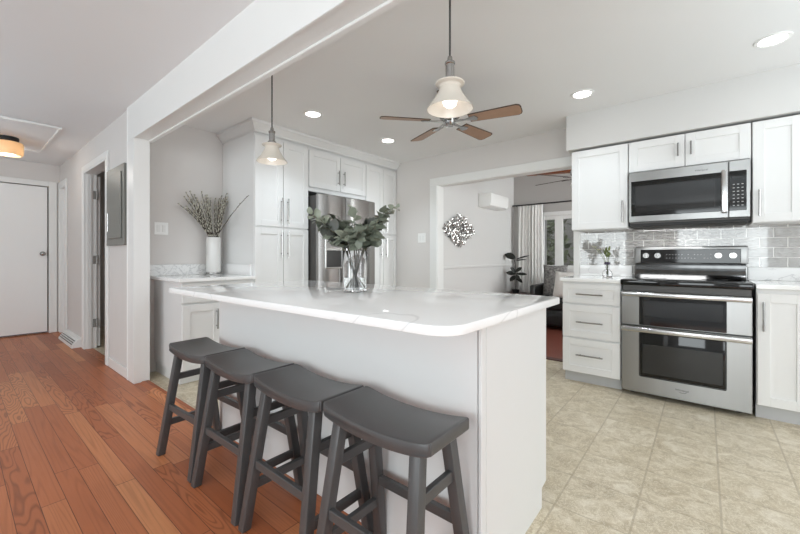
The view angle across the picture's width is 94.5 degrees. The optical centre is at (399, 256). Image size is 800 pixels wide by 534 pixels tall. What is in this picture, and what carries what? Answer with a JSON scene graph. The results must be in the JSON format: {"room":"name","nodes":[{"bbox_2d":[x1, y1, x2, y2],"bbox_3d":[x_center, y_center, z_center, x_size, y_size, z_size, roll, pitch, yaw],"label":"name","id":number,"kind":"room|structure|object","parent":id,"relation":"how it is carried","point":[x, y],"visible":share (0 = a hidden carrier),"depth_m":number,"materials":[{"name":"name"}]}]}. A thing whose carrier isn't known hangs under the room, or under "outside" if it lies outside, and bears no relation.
{"room":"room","nodes":[
{"label":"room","id":0,"kind":"room"},
{"bbox_2d":[0,176,56,336],"bbox_3d":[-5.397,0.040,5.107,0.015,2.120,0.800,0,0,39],"label":"door frame","id":1,"kind":"structure","parent":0,"point":[47,187],"depth_m":5.40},
{"bbox_2d":[0,158,59,331],"bbox_3d":[-6.688,-0.113,3.457,0.120,2.425,5.430,0,0,39],"label":"wall","id":2,"kind":"structure","parent":0,"point":[8,167],"depth_m":5.25,"materials":[{"name":"grey paint"}]},
{"bbox_2d":[0,182,46,336],"bbox_3d":[-5.310,0.040,5.032,0.124,2.076,0.755,0,0,39],"label":"door","id":3,"kind":"structure","parent":2,"relation":"in","point":[23,208],"depth_m":5.14,"materials":[{"name":"white paint"}]},
{"bbox_2d":[60,111,126,367],"bbox_3d":[-3.612,-0.113,4.351,3.490,2.425,0.093,0,0,39],"label":"wall","id":4,"kind":"structure","parent":0,"point":[113,138],"depth_m":3.84,"materials":[{"name":"grey paint"}]},
{"bbox_2d":[58,178,67,331],"bbox_3d":[-4.738,0.015,5.274,0.570,2.170,0.125,0,0,39],"label":"trim","id":5,"kind":"structure","parent":4,"relation":"attached to","point":[63,184],"depth_m":5.36,"materials":[{"name":"white paint"}]},
{"bbox_2d":[63,189,64,330],"bbox_3d":[-4.744,0.055,5.266,0.370,2.070,0.055,0,0,39],"label":"door","id":6,"kind":"structure","parent":4,"relation":"in","point":[63,189],"depth_m":5.37,"materials":[{"name":"white paint"}]},
{"bbox_2d":[58,330,81,348],"bbox_3d":[-4.214,1.045,4.722,0.850,0.110,0.099,0,0,39],"label":"air vent","id":7,"kind":"object","parent":4,"relation":"in","point":[68,337],"visible":0.94,"depth_m":4.61,"materials":[{"name":"white metal"}]},
{"bbox_2d":[82,150,108,365],"bbox_3d":[-3.339,0.015,4.121,1.135,2.170,0.125,0,0,39],"label":"trim","id":8,"kind":"structure","parent":4,"relation":"attached to","point":[90,171],"depth_m":4.40,"materials":[{"name":"white paint"}]},
{"bbox_2d":[93,177,99,345],"bbox_3d":[-3.958,0.059,4.715,0.795,2.058,0.075,0,0,39],"label":"door","id":9,"kind":"structure","parent":4,"relation":"in","point":[96,194],"depth_m":4.51,"materials":[{"name":"white paint"}]},
{"bbox_2d":[107,162,126,245],"bbox_3d":[-2.697,-0.475,3.507,0.578,0.740,0.046,0,0,39],"label":"electrical panel","id":10,"kind":"object","parent":4,"relation":"attached to","point":[117,176],"visible":0.97,"depth_m":3.42,"materials":[{"name":"grey paint"}]},
{"bbox_2d":[108,357,126,378],"bbox_3d":[-2.667,1.052,3.502,0.630,0.095,0.015,0,0,39],"label":"baseboard","id":11,"kind":"structure","parent":4,"relation":"attached to","point":[116,366],"depth_m":3.49,"materials":[{"name":"white paint"}]},
{"bbox_2d":[127,107,149,383],"bbox_3d":[-2.325,-0.113,3.287,0.180,2.425,0.127,0,0,39],"label":"column","id":12,"kind":"structure","parent":4,"relation":"attached to","point":[138,150],"depth_m":3.24,"materials":[{"name":"white paint"}]},
{"bbox_2d":[128,0,387,140],"bbox_3d":[0.151,-1.177,1.261,6.570,0.297,0.138,0,0,39],"label":"header","id":13,"kind":"object","parent":4,"relation":"attached to","point":[262,24],"visible":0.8,"depth_m":2.05,"materials":[{"name":"white paint"}]},
{"bbox_2d":[133,0,404,142],"bbox_3d":[0.218,-1.020,1.208,6.400,0.016,0.147,0,0,39],"label":"trim","id":14,"kind":"structure","parent":4,"relation":"attached to","point":[389,4],"depth_m":1.89,"materials":[{"name":"white paint"}]},
{"bbox_2d":[97,172,104,326],"bbox_3d":[-3.378,-0.113,5.005,3.260,2.425,1.170,0,0,39],"label":"wall","id":15,"kind":"structure","parent":0,"point":[101,175],"depth_m":5.81,"materials":[{"name":"grey paint"}]},
{"bbox_2d":[139,380,194,411],"bbox_3d":[-1.690,1.093,2.785,1.410,0.014,0.080,0,0,39],"label":"trim","id":16,"kind":"structure","parent":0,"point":[147,384],"depth_m":2.95,"materials":[{"name":"brown wood"}]},
{"bbox_2d":[150,125,222,371],"bbox_3d":[-1.536,-0.113,4.600,0.100,2.425,2.932,0,0,39],"label":"wall","id":17,"kind":"structure","parent":0,"point":[187,158],"depth_m":3.71,"materials":[{"name":"grey paint"}]},
{"bbox_2d":[154,222,167,234],"bbox_3d":[-2.307,-0.270,3.576,0.010,0.118,0.118,0,0,39],"label":"switch plate","id":18,"kind":"object","parent":17,"relation":"attached to","point":[160,228],"visible":1,"depth_m":3.57,"materials":[{"name":"white plastic"}]},
{"bbox_2d":[216,117,399,169],"bbox_3d":[-0.986,-1.274,4.603,0.741,0.099,2.220,0,0,39],"label":"crown molding","id":19,"kind":"structure","parent":17,"relation":"attached to","point":[252,124],"depth_m":3.98,"materials":[{"name":"white paint"}]},
{"bbox_2d":[308,146,365,199],"bbox_3d":[-0.969,-1.015,4.650,0.707,0.570,0.899,0,0,39],"label":"upper cabinet","id":20,"kind":"object","parent":17,"relation":"attached to","point":[329,173],"visible":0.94,"depth_m":4.41,"materials":[{"name":"white paint"}]},
{"bbox_2d":[0,332,373,533],"bbox_3d":[-0.926,1.130,1.077,12.000,0.060,1.685,0,0,39],"label":"floor","id":21,"kind":"structure","parent":0,"point":[79,439],"depth_m":2.00,"materials":[{"name":"brown wood"}]},
{"bbox_2d":[156,337,250,482],"bbox_3d":[-1.079,0.797,2.063,0.446,0.606,0.353,0,0,37],"label":"bar stool","id":22,"kind":"object","parent":21,"relation":"on","point":[195,351],"visible":0.68,"depth_m":2.04,"materials":[{"name":"grey paint"}]},
{"bbox_2d":[191,348,302,525],"bbox_3d":[-0.727,0.797,1.775,0.446,0.606,0.353,0,0,39],"label":"bar stool","id":23,"kind":"object","parent":21,"relation":"on","point":[241,365],"visible":0.8,"depth_m":1.74,"materials":[{"name":"grey paint"}]},
{"bbox_2d":[238,364,373,533],"bbox_3d":[-0.375,0.797,1.485,0.446,0.606,0.353,0,0,40],"label":"bar stool","id":24,"kind":"object","parent":21,"relation":"on","point":[294,386],"visible":0.87,"depth_m":1.45,"materials":[{"name":"grey paint"}]},
{"bbox_2d":[316,386,468,533],"bbox_3d":[-0.025,0.797,1.197,0.446,0.606,0.353,0,0,39],"label":"bar stool","id":25,"kind":"object","parent":21,"relation":"on","point":[380,420],"visible":1,"depth_m":1.17,"materials":[{"name":"grey paint"}]},
{"bbox_2d":[201,200,210,236],"bbox_3d":[-1.958,-0.199,3.770,0.033,0.722,0.206,0,0,8],"label":"branch","id":26,"kind":"object","parent":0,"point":[209,229],"visible":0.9,"depth_m":3.75,"materials":[{"name":"plant"}]},
{"bbox_2d":[213,198,216,236],"bbox_3d":[-1.922,-0.222,3.830,0.028,0.768,0.088,0,0,-43],"label":"branch","id":27,"kind":"object","parent":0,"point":[215,198],"visible":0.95,"depth_m":3.82,"materials":[{"name":"plant"}]},
{"bbox_2d":[0,0,799,171],"bbox_3d":[-1.157,-1.355,0.798,12.000,0.060,8.560,0,0,39],"label":"ceiling","id":28,"kind":"structure","parent":0,"point":[74,66],"depth_m":2.50,"materials":[{"name":"paint"}]},
{"bbox_2d":[0,135,23,157],"bbox_3d":[-4.330,-1.220,4.086,0.256,0.209,0.256,0,0,39],"label":"flush ceiling light","id":29,"kind":"object","parent":28,"relation":"attached to","point":[10,146],"visible":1,"depth_m":4.04,"materials":[{"name":"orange glass"}]},
{"bbox_2d":[0,115,61,152],"bbox_3d":[-4.340,-1.315,3.822,1.360,0.020,1.080,0,0,39],"label":"attic hatch","id":30,"kind":"object","parent":28,"relation":"attached to","point":[35,137],"visible":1,"depth_m":3.93,"materials":[{"name":"paint"}]},
{"bbox_2d":[256,75,286,164],"bbox_3d":[-0.815,-0.964,2.356,0.190,0.721,0.190,0,0,39],"label":"pendant lamp","id":31,"kind":"object","parent":28,"relation":"hanging from","point":[271,155],"visible":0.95,"depth_m":2.34,"materials":[{"name":"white glass"}]},
{"bbox_2d":[268,127,275,142],"bbox_3d":[-0.815,-0.765,2.356,0.052,0.108,0.052,0,0,39],"label":"socket","id":32,"kind":"object","parent":31,"relation":"attached to","point":[271,132],"depth_m":2.34,"materials":[{"name":"silver metal"}]},
{"bbox_2d":[303,110,322,117],"bbox_3d":[-0.808,-1.321,3.438,0.174,0.007,0.174,0,0,39],"label":"recessed light","id":33,"kind":"object","parent":28,"relation":"in","point":[310,113],"visible":1,"depth_m":3.44,"materials":[{"name":"white plastic"}]},
{"bbox_2d":[380,138,395,142],"bbox_3d":[-0.138,-1.321,4.221,0.174,0.007,0.174,0,0,39],"label":"recessed light","id":34,"kind":"object","parent":28,"relation":"in","point":[384,140],"visible":1,"depth_m":4.21,"materials":[{"name":"white plastic"}]},
{"bbox_2d":[427,0,473,117],"bbox_3d":[0.204,-0.963,1.516,0.190,0.722,0.190,0,0,39],"label":"pendant lamp","id":35,"kind":"object","parent":28,"relation":"hanging from","point":[450,101],"visible":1,"depth_m":1.50,"materials":[{"name":"white glass"}]},
{"bbox_2d":[445,56,455,76],"bbox_3d":[0.204,-0.764,1.516,0.052,0.108,0.052,0,0,39],"label":"socket","id":36,"kind":"object","parent":35,"relation":"attached to","point":[449,64],"depth_m":1.50,"materials":[{"name":"silver metal"}]},
{"bbox_2d":[380,90,522,140],"bbox_3d":[0.417,-1.173,2.931,1.062,0.301,1.047,0,0,39],"label":"ceiling fan","id":37,"kind":"object","parent":28,"relation":"hanging from","point":[514,109],"visible":0.58,"depth_m":2.87,"materials":[{"name":"brown wood"}]},
{"bbox_2d":[571,89,593,98],"bbox_3d":[1.485,-1.321,3.013,0.174,0.007,0.174,0,0,39],"label":"recessed light","id":38,"kind":"object","parent":28,"relation":"in","point":[584,93],"visible":1,"depth_m":3.01,"materials":[{"name":"white plastic"}]},
{"bbox_2d":[753,31,792,47],"bbox_3d":[2.275,-1.321,2.259,0.174,0.007,0.174,0,0,39],"label":"recessed light","id":39,"kind":"object","parent":28,"relation":"in","point":[773,39],"visible":1,"depth_m":2.25,"materials":[{"name":"white plastic"}]},
{"bbox_2d":[94,325,799,533],"bbox_3d":[0.623,1.130,4.530,10.000,0.060,5.615,0,0,39],"label":"floor","id":40,"kind":"structure","parent":0,"point":[618,461],"depth_m":1.96,"materials":[{"name":"beige tile"}]},
{"bbox_2d":[154,279,253,384],"bbox_3d":[-1.867,0.659,3.558,0.704,0.882,0.648,0,0,39],"label":"base cabinet","id":41,"kind":"object","parent":40,"relation":"on","point":[177,317],"visible":0.35,"depth_m":3.28,"materials":[{"name":"grey paint"}]},
{"bbox_2d":[151,274,255,282],"bbox_3d":[-1.881,0.201,3.551,0.696,0.030,0.679,0,0,39],"label":"countertop","id":42,"kind":"structure","parent":41,"relation":"on","point":[199,277],"depth_m":3.38,"materials":[{"name":"white stone"}]},
{"bbox_2d":[150,264,221,275],"bbox_3d":[-2.172,0.132,3.730,0.020,0.108,0.772,0,0,39],"label":"backsplash strip","id":43,"kind":"object","parent":42,"relation":"on","point":[168,269],"visible":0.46,"depth_m":3.67,"materials":[{"name":"stone"}]},
{"bbox_2d":[206,237,220,274],"bbox_3d":[-1.940,-0.007,3.850,0.143,0.385,0.143,0,0,39],"label":"vase","id":44,"kind":"object","parent":42,"relation":"on","point":[213,244],"visible":0.99,"depth_m":3.79,"materials":[{"name":"white ceramic"}]},
{"bbox_2d":[177,203,205,231],"bbox_3d":[-2.061,-0.182,3.719,0.029,0.687,0.313,0,0,43],"label":"branch","id":45,"kind":"object","parent":44,"relation":"in","point":[177,203],"visible":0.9,"depth_m":3.70,"materials":[{"name":"plant"}]},
{"bbox_2d":[196,197,210,236],"bbox_3d":[-1.972,-0.212,3.735,0.028,0.748,0.213,0,0,15],"label":"branch","id":46,"kind":"object","parent":44,"relation":"in","point":[196,197],"visible":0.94,"depth_m":3.72,"materials":[{"name":"plant"}]},
{"bbox_2d":[207,197,213,236],"bbox_3d":[-1.936,-0.217,3.795,0.032,0.758,0.188,0,0,-9],"label":"branch","id":47,"kind":"object","parent":44,"relation":"in","point":[208,203],"visible":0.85,"depth_m":3.77,"materials":[{"name":"plant"}]},
{"bbox_2d":[216,203,224,236],"bbox_3d":[-1.865,-0.198,3.834,0.109,0.719,0.035,0,0,18],"label":"branch","id":48,"kind":"object","parent":44,"relation":"in","point":[223,203],"visible":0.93,"depth_m":3.83,"materials":[{"name":"plant"}]},
{"bbox_2d":[217,195,248,235],"bbox_3d":[-1.715,-0.220,3.738,0.542,0.764,0.041,0,0,30],"label":"branch","id":49,"kind":"object","parent":44,"relation":"in","point":[248,195],"visible":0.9,"depth_m":3.73,"materials":[{"name":"plant"}]},
{"bbox_2d":[222,264,251,274],"bbox_3d":[-1.690,0.132,3.820,0.606,0.108,0.020,0,0,39],"label":"backsplash strip","id":50,"kind":"object","parent":42,"relation":"on","point":[238,269],"visible":1,"depth_m":3.78,"materials":[{"name":"white stone"}]},
{"bbox_2d":[223,131,307,282],"bbox_3d":[-1.458,-0.100,4.056,0.707,2.400,0.636,0,0,39],"label":"pantry cabinet","id":51,"kind":"object","parent":40,"relation":"on","point":[268,231],"visible":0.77,"depth_m":3.83,"materials":[{"name":"white paint"}]},
{"bbox_2d":[308,193,374,284],"bbox_3d":[-0.881,0.207,4.577,0.880,1.785,0.885,0,0,39],"label":"refrigerator","id":52,"kind":"object","parent":40,"relation":"on","point":[325,263],"visible":0.32,"depth_m":4.12,"materials":[{"name":"grey metal"}]},
{"bbox_2d":[365,162,395,285],"bbox_3d":[-0.487,-0.100,5.234,0.707,2.400,0.612,0,0,39],"label":"pantry cabinet","id":53,"kind":"object","parent":40,"relation":"on","point":[380,180],"visible":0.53,"depth_m":5.07,"materials":[{"name":"white paint"}]},
{"bbox_2d":[219,301,545,533],"bbox_3d":[-0.227,0.658,2.021,1.820,0.884,0.677,0,0,39],"label":"kitchen island","id":54,"kind":"object","parent":40,"relation":"on","point":[494,376],"visible":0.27,"depth_m":1.41,"materials":[{"name":"grey paint"}]},
{"bbox_2d":[169,280,559,336],"bbox_3d":[-0.317,0.201,1.949,1.952,0.030,0.965,0,0,39],"label":"island countertop","id":55,"kind":"structure","parent":54,"relation":"on","point":[416,310],"depth_m":1.49,"materials":[{"name":"white stone"}]},
{"bbox_2d":[342,251,367,292],"bbox_3d":[-0.236,0.077,1.946,0.136,0.215,0.136,0,0,39],"label":"glass vase","id":56,"kind":"object","parent":55,"relation":"on","point":[355,263],"visible":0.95,"depth_m":1.89,"materials":[{"name":"clear glass"}]},
{"bbox_2d":[307,207,343,250],"bbox_3d":[-0.335,-0.045,1.917,0.285,0.418,0.109,0,0,-6],"label":"stem","id":57,"kind":"object","parent":56,"relation":"in","point":[317,213],"visible":0.64,"depth_m":1.91,"materials":[{"name":"green plant"}]},
{"bbox_2d":[320,219,347,250],"bbox_3d":[-0.306,-0.017,1.912,0.208,0.361,0.138,0,0,-14],"label":"stem","id":58,"kind":"object","parent":56,"relation":"in","point":[334,224],"visible":0.62,"depth_m":1.90,"materials":[{"name":"green plant"}]},
{"bbox_2d":[328,214,348,243],"bbox_3d":[-0.318,-0.035,1.969,0.128,0.398,0.170,0,0,-37],"label":"stem","id":59,"kind":"object","parent":56,"relation":"in","point":[342,225],"visible":0.27,"depth_m":1.97,"materials":[{"name":"green plant"}]},
{"bbox_2d":[346,232,370,250],"bbox_3d":[-0.203,0.018,1.876,0.112,0.291,0.160,0,0,11],"label":"stem","id":60,"kind":"object","parent":56,"relation":"in","point":[358,242],"visible":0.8,"depth_m":1.83,"materials":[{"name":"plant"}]},
{"bbox_2d":[367,215,383,233],"bbox_3d":[-0.168,-0.033,1.966,0.129,0.393,0.186,0,0,39],"label":"stem","id":61,"kind":"object","parent":56,"relation":"in","point":[377,216],"visible":0.16,"depth_m":1.99,"materials":[{"name":"green plant"}]},
{"bbox_2d":[365,205,392,250],"bbox_3d":[-0.153,-0.050,1.931,0.217,0.428,0.145,0,0,-19],"label":"stem","id":62,"kind":"object","parent":56,"relation":"in","point":[382,217],"visible":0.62,"depth_m":1.92,"materials":[{"name":"green plant"}]},
{"bbox_3d":[-0.236,0.141,1.946,0.118,0.062,0.118,0,0,39],"label":"water","id":63,"kind":"object","parent":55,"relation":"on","visible":0},
{"bbox_2d":[312,215,336,242],"bbox_3d":[-0.335,-0.029,1.957,0.254,0.387,0.123,0,0,11],"label":"stem","id":64,"kind":"object","parent":63,"relation":"in","point":[319,225],"visible":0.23,"depth_m":1.96,"materials":[{"name":"green plant"}]},
{"bbox_2d":[328,229,347,250],"bbox_3d":[-0.310,0.008,1.936,0.141,0.312,0.133,0,0,39],"label":"stem","id":65,"kind":"object","parent":63,"relation":"in","point":[332,239],"visible":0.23,"depth_m":1.91,"materials":[{"name":"green plant"}]},
{"bbox_2d":[332,230,357,250],"bbox_3d":[-0.260,0.014,1.873,0.183,0.300,0.132,0,0,-34],"label":"stem","id":66,"kind":"object","parent":63,"relation":"in","point":[342,237],"visible":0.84,"depth_m":1.85,"materials":[{"name":"green plant"}]},
{"bbox_2d":[345,205,361,250],"bbox_3d":[-0.257,-0.060,1.991,0.124,0.449,0.166,0,0,8],"label":"stem","id":67,"kind":"object","parent":63,"relation":"in","point":[352,211],"visible":0.62,"depth_m":2.02,"materials":[{"name":"green plant"}]},
{"bbox_2d":[341,225,366,246],"bbox_3d":[-0.231,0.001,1.880,0.128,0.326,0.137,0,0,39],"label":"stem","id":68,"kind":"object","parent":63,"relation":"in","point":[358,230],"visible":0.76,"depth_m":1.86,"materials":[{"name":"green plant"}]},
{"bbox_2d":[362,226,382,250],"bbox_3d":[-0.185,0.004,1.903,0.190,0.321,0.109,0,0,39],"label":"stem","id":69,"kind":"object","parent":63,"relation":"in","point":[369,231],"visible":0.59,"depth_m":1.87,"materials":[{"name":"green plant"}]},
{"bbox_2d":[361,229,385,250],"bbox_3d":[-0.155,0.010,1.897,0.108,0.307,0.202,0,0,-33],"label":"stem","id":70,"kind":"object","parent":63,"relation":"in","point":[379,242],"visible":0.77,"depth_m":1.86,"materials":[{"name":"green plant"}]},
{"bbox_2d":[366,204,399,249],"bbox_3d":[-0.135,-0.061,1.972,0.284,0.449,0.124,0,0,-12],"label":"stem","id":71,"kind":"object","parent":63,"relation":"in","point":[390,206],"visible":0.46,"depth_m":1.97,"materials":[{"name":"green plant"}]},
{"bbox_2d":[506,292,529,294],"bbox_3d":[2.039,0.865,6.399,0.390,0.470,0.370,0,0,39],"label":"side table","id":72,"kind":"object","parent":40,"relation":"on","point":[525,293],"visible":0.12,"depth_m":6.30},
{"bbox_2d":[505,253,529,292],"bbox_3d":[2.010,0.280,6.376,0.400,0.699,0.212,0,0,39],"label":"potted plant","id":73,"kind":"object","parent":72,"relation":"on","point":[513,271],"visible":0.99,"depth_m":6.38,"materials":[{"name":"green plant"}]},
{"bbox_2d":[530,283,562,326],"bbox_3d":[2.940,0.700,5.456,1.800,0.800,0.760,0,0,39],"label":"sofa","id":74,"kind":"object","parent":40,"relation":"on","point":[554,314],"visible":0.09,"depth_m":5.54,"materials":[{"name":"black leather"}]},
{"bbox_2d":[546,298,562,310],"bbox_3d":[2.591,0.720,5.607,0.740,0.160,0.550,0,0,39],"label":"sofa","id":75,"kind":"object","parent":74,"relation":"on","point":[559,307],"depth_m":5.48,"materials":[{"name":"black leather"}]},
{"bbox_2d":[542,265,567,295],"bbox_3d":[2.442,0.376,5.827,0.360,0.488,0.186,0,0,28],"label":"throw pillow","id":76,"kind":"object","parent":74,"relation":"on","point":[549,271],"visible":0.55,"depth_m":5.81,"materials":[{"name":"grey fabric"}]},
{"bbox_2d":[553,271,573,297],"bbox_3d":[2.453,0.424,5.494,0.351,0.401,0.197,0,0,39],"label":"throw pillow","id":77,"kind":"object","parent":74,"relation":"on","point":[558,287],"visible":0.42,"depth_m":5.50,"materials":[{"name":"beige fabric"}]},
{"bbox_2d":[563,281,622,389],"bbox_3d":[1.788,0.659,3.354,0.450,0.882,0.619,0,0,39],"label":"base cabinet","id":78,"kind":"object","parent":40,"relation":"on","point":[592,311],"visible":0.98,"depth_m":3.13,"materials":[{"name":"white paint"}]},
{"bbox_2d":[559,275,630,282],"bbox_3d":[1.786,0.201,3.363,0.471,0.030,0.612,0,0,39],"label":"countertop","id":79,"kind":"structure","parent":78,"relation":"on","point":[576,278],"depth_m":3.19,"materials":[{"name":"white stone"}]},
{"bbox_2d":[580,265,631,275],"bbox_3d":[1.985,0.135,3.583,0.448,0.102,0.019,0,0,39],"label":"backsplash strip","id":80,"kind":"object","parent":79,"relation":"on","point":[617,270],"visible":0.82,"depth_m":3.58,"materials":[{"name":"white stone"}]},
{"bbox_2d":[602,264,612,276],"bbox_3d":[1.887,0.126,3.369,0.086,0.118,0.086,0,0,39],"label":"bud vase","id":81,"kind":"object","parent":79,"relation":"on","point":[607,272],"visible":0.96,"depth_m":3.34,"materials":[{"name":"clear glass"}]},
{"bbox_2d":[606,246,610,264],"bbox_3d":[1.895,0.029,3.360,0.047,0.288,0.055,0,0,39],"label":"stem","id":82,"kind":"object","parent":81,"relation":"in","point":[609,248],"visible":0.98,"depth_m":3.36,"materials":[{"name":"green plant"}]},
{"bbox_2d":[620,246,753,413],"bbox_3d":[2.252,0.507,2.937,0.787,1.185,0.642,0,0,39],"label":"range","id":83,"kind":"object","parent":40,"relation":"on","point":[687,326],"visible":1,"depth_m":2.75,"materials":[{"name":"grey metal"}]},
{"bbox_2d":[620,276,753,289],"bbox_3d":[2.249,0.203,2.941,0.777,0.044,0.580,0,0,39],"label":"cooktop","id":84,"kind":"object","parent":83,"relation":"in","point":[657,282],"depth_m":2.81,"materials":[{"name":"black glass"}]},
{"bbox_2d":[752,287,799,424],"bbox_3d":[2.771,0.659,2.544,0.507,0.882,0.619,0,0,39],"label":"base cabinet","id":85,"kind":"object","parent":40,"relation":"on","point":[776,313],"visible":0.95,"depth_m":2.44,"materials":[{"name":"white paint"}]},
{"bbox_2d":[748,280,799,290],"bbox_3d":[2.779,0.201,2.545,0.526,0.030,0.612,0,0,39],"label":"countertop","id":86,"kind":"structure","parent":85,"relation":"on","point":[758,284],"depth_m":2.46,"materials":[{"name":"white stone"}]},
{"bbox_2d":[748,267,799,280],"bbox_3d":[2.968,0.135,2.773,0.526,0.102,0.019,0,0,39],"label":"backsplash strip","id":87,"kind":"object","parent":86,"relation":"on","point":[754,273],"visible":1,"depth_m":2.84,"materials":[{"name":"stone"}]},
{"bbox_2d":[443,177,513,292],"bbox_3d":[1.275,-0.300,5.920,0.120,2.800,2.440,0,0,39],"label":"wall","id":88,"kind":"structure","parent":0,"point":[493,238],"depth_m":5.79,"materials":[{"name":"paint"}]},
{"bbox_2d":[443,213,474,247],"bbox_3d":[0.851,-0.371,5.259,0.065,0.488,0.939,0,0,39],"label":"metal wall art","id":89,"kind":"object","parent":88,"relation":"attached to","point":[467,225],"visible":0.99,"depth_m":5.23,"materials":[{"name":"silver metal"}]},
{"bbox_2d":[443,264,514,268],"bbox_3d":[1.329,0.152,5.875,0.020,0.035,2.440,0,0,39],"label":"trim","id":90,"kind":"structure","parent":88,"relation":"attached to","point":[496,265],"depth_m":5.65,"materials":[{"name":"paint"}]},
{"bbox_2d":[479,193,507,210],"bbox_3d":[1.507,-0.875,5.937,0.214,0.220,0.640,0,0,39],"label":"air conditioner","id":91,"kind":"object","parent":88,"relation":"attached to","point":[491,201],"visible":1,"depth_m":5.75,"materials":[{"name":"white plastic"}]},
{"bbox_2d":[514,173,573,295],"bbox_3d":[4.142,-0.300,5.217,5.440,2.800,0.120,0,0,39],"label":"wall","id":92,"kind":"structure","parent":0,"point":[525,190],"depth_m":6.51,"materials":[{"name":"grey paint"}]},
{"bbox_2d":[512,200,571,206],"bbox_3d":[3.043,-0.918,5.978,2.505,0.023,0.101,0,0,39],"label":"curtain rod","id":93,"kind":"object","parent":92,"relation":"attached to","point":[567,200],"visible":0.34,"depth_m":6.39,"materials":[{"name":"metal"}]},
{"bbox_2d":[518,204,543,292],"bbox_3d":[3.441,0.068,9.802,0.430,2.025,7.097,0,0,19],"label":"curtain","id":94,"kind":"object","parent":93,"relation":"hanging from","point":[530,218],"visible":0.85,"depth_m":6.51,"materials":[{"name":"white fabric"}]},
{"bbox_2d":[543,210,573,271],"bbox_3d":[3.220,-0.250,5.921,1.920,1.040,0.085,0,0,39],"label":"window","id":95,"kind":"structure","parent":92,"relation":"in","point":[558,235],"depth_m":6.31,"materials":[{"name":"white paint"}]},
{"bbox_2d":[527,169,570,175],"bbox_3d":[2.956,-1.225,4.768,2.700,0.350,0.120,0,0,39],"label":"wooden beam","id":96,"kind":"structure","parent":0,"point":[569,170],"depth_m":5.33,"materials":[{"name":"orange wood"}]},
{"bbox_2d":[546,356,562,361],"bbox_3d":[1.181,1.094,4.327,1.720,0.012,0.080,0,0,39],"label":"trim","id":97,"kind":"structure","parent":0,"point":[548,358],"depth_m":3.92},
{"bbox_2d":[395,128,784,287],"bbox_3d":[2.005,-0.300,3.660,6.760,2.800,0.120,0,0,39],"label":"wall","id":98,"kind":"structure","parent":0,"point":[413,177],"depth_m":4.93,"materials":[{"name":"grey paint"}]},
{"bbox_2d":[418,233,425,242],"bbox_3d":[0.292,-0.250,4.987,0.125,0.125,0.010,0,0,39],"label":"switch plate","id":99,"kind":"object","parent":98,"relation":"attached to","point":[421,236],"visible":1,"depth_m":4.99,"materials":[{"name":"white plastic"}]},
{"bbox_2d":[430,156,580,288],"bbox_3d":[1.162,0.037,4.348,1.875,2.125,0.150,0,0,39],"label":"trim","id":100,"kind":"structure","parent":98,"relation":"attached to","point":[564,163],"depth_m":4.61,"materials":[{"name":"white paint"}]},
{"bbox_2d":[572,143,632,231],"bbox_3d":[1.883,-0.615,3.452,0.460,0.740,0.351,0,0,39],"label":"upper cabinet","id":101,"kind":"object","parent":98,"relation":"attached to","point":[600,176],"visible":0.97,"depth_m":3.34,"materials":[{"name":"white paint"}]},
{"bbox_2d":[629,123,750,172],"bbox_3d":[2.361,-0.850,3.059,0.772,0.270,0.351,0,0,39],"label":"upper cabinet","id":102,"kind":"object","parent":98,"relation":"attached to","point":[730,143],"visible":0.94,"depth_m":2.92,"materials":[{"name":"white paint"}]},
{"bbox_2d":[629,159,750,228],"bbox_3d":[2.345,-0.482,3.040,0.760,0.461,0.376,0,0,39],"label":"microwave","id":103,"kind":"object","parent":102,"relation":"attached to","point":[712,194],"visible":1,"depth_m":2.90,"materials":[{"name":"grey metal"}]},
{"bbox_2d":[581,223,799,280],"bbox_3d":[2.499,-0.080,3.167,1.770,0.560,0.012,0,0,39],"label":"tile backsplash","id":104,"kind":"structure","parent":98,"relation":"attached to","point":[778,245],"depth_m":3.10,"materials":[{"name":"grey tile"}]},
{"bbox_2d":[748,115,799,225],"bbox_3d":[2.867,-0.615,2.641,0.533,0.740,0.351,0,0,39],"label":"upper cabinet","id":105,"kind":"object","parent":98,"relation":"attached to","point":[775,143],"visible":0.98,"depth_m":2.63,"materials":[{"name":"white paint"}]},
{"bbox_2d":[566,63,799,154],"bbox_3d":[2.611,-1.163,2.863,2.410,0.325,0.340,0,0,39],"label":"soffit","id":106,"kind":"structure","parent":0,"point":[774,93],"depth_m":2.91,"materials":[{"name":"paint"}]},
{"bbox_3d":[2.912,-1.675,4.636,6.600,0.050,2.540,0,0,39],"label":"ceiling","id":107,"kind":"structure","parent":0,"visible":0},
{"bbox_2d":[535,169,571,185],"bbox_3d":[2.299,-1.267,4.765,1.161,0.764,1.123,0,0,39],"label":"ceiling fan","id":108,"kind":"object","parent":107,"relation":"hanging from","point":[571,169],"visible":0.12,"depth_m":4.72,"materials":[{"name":"silver wood"}]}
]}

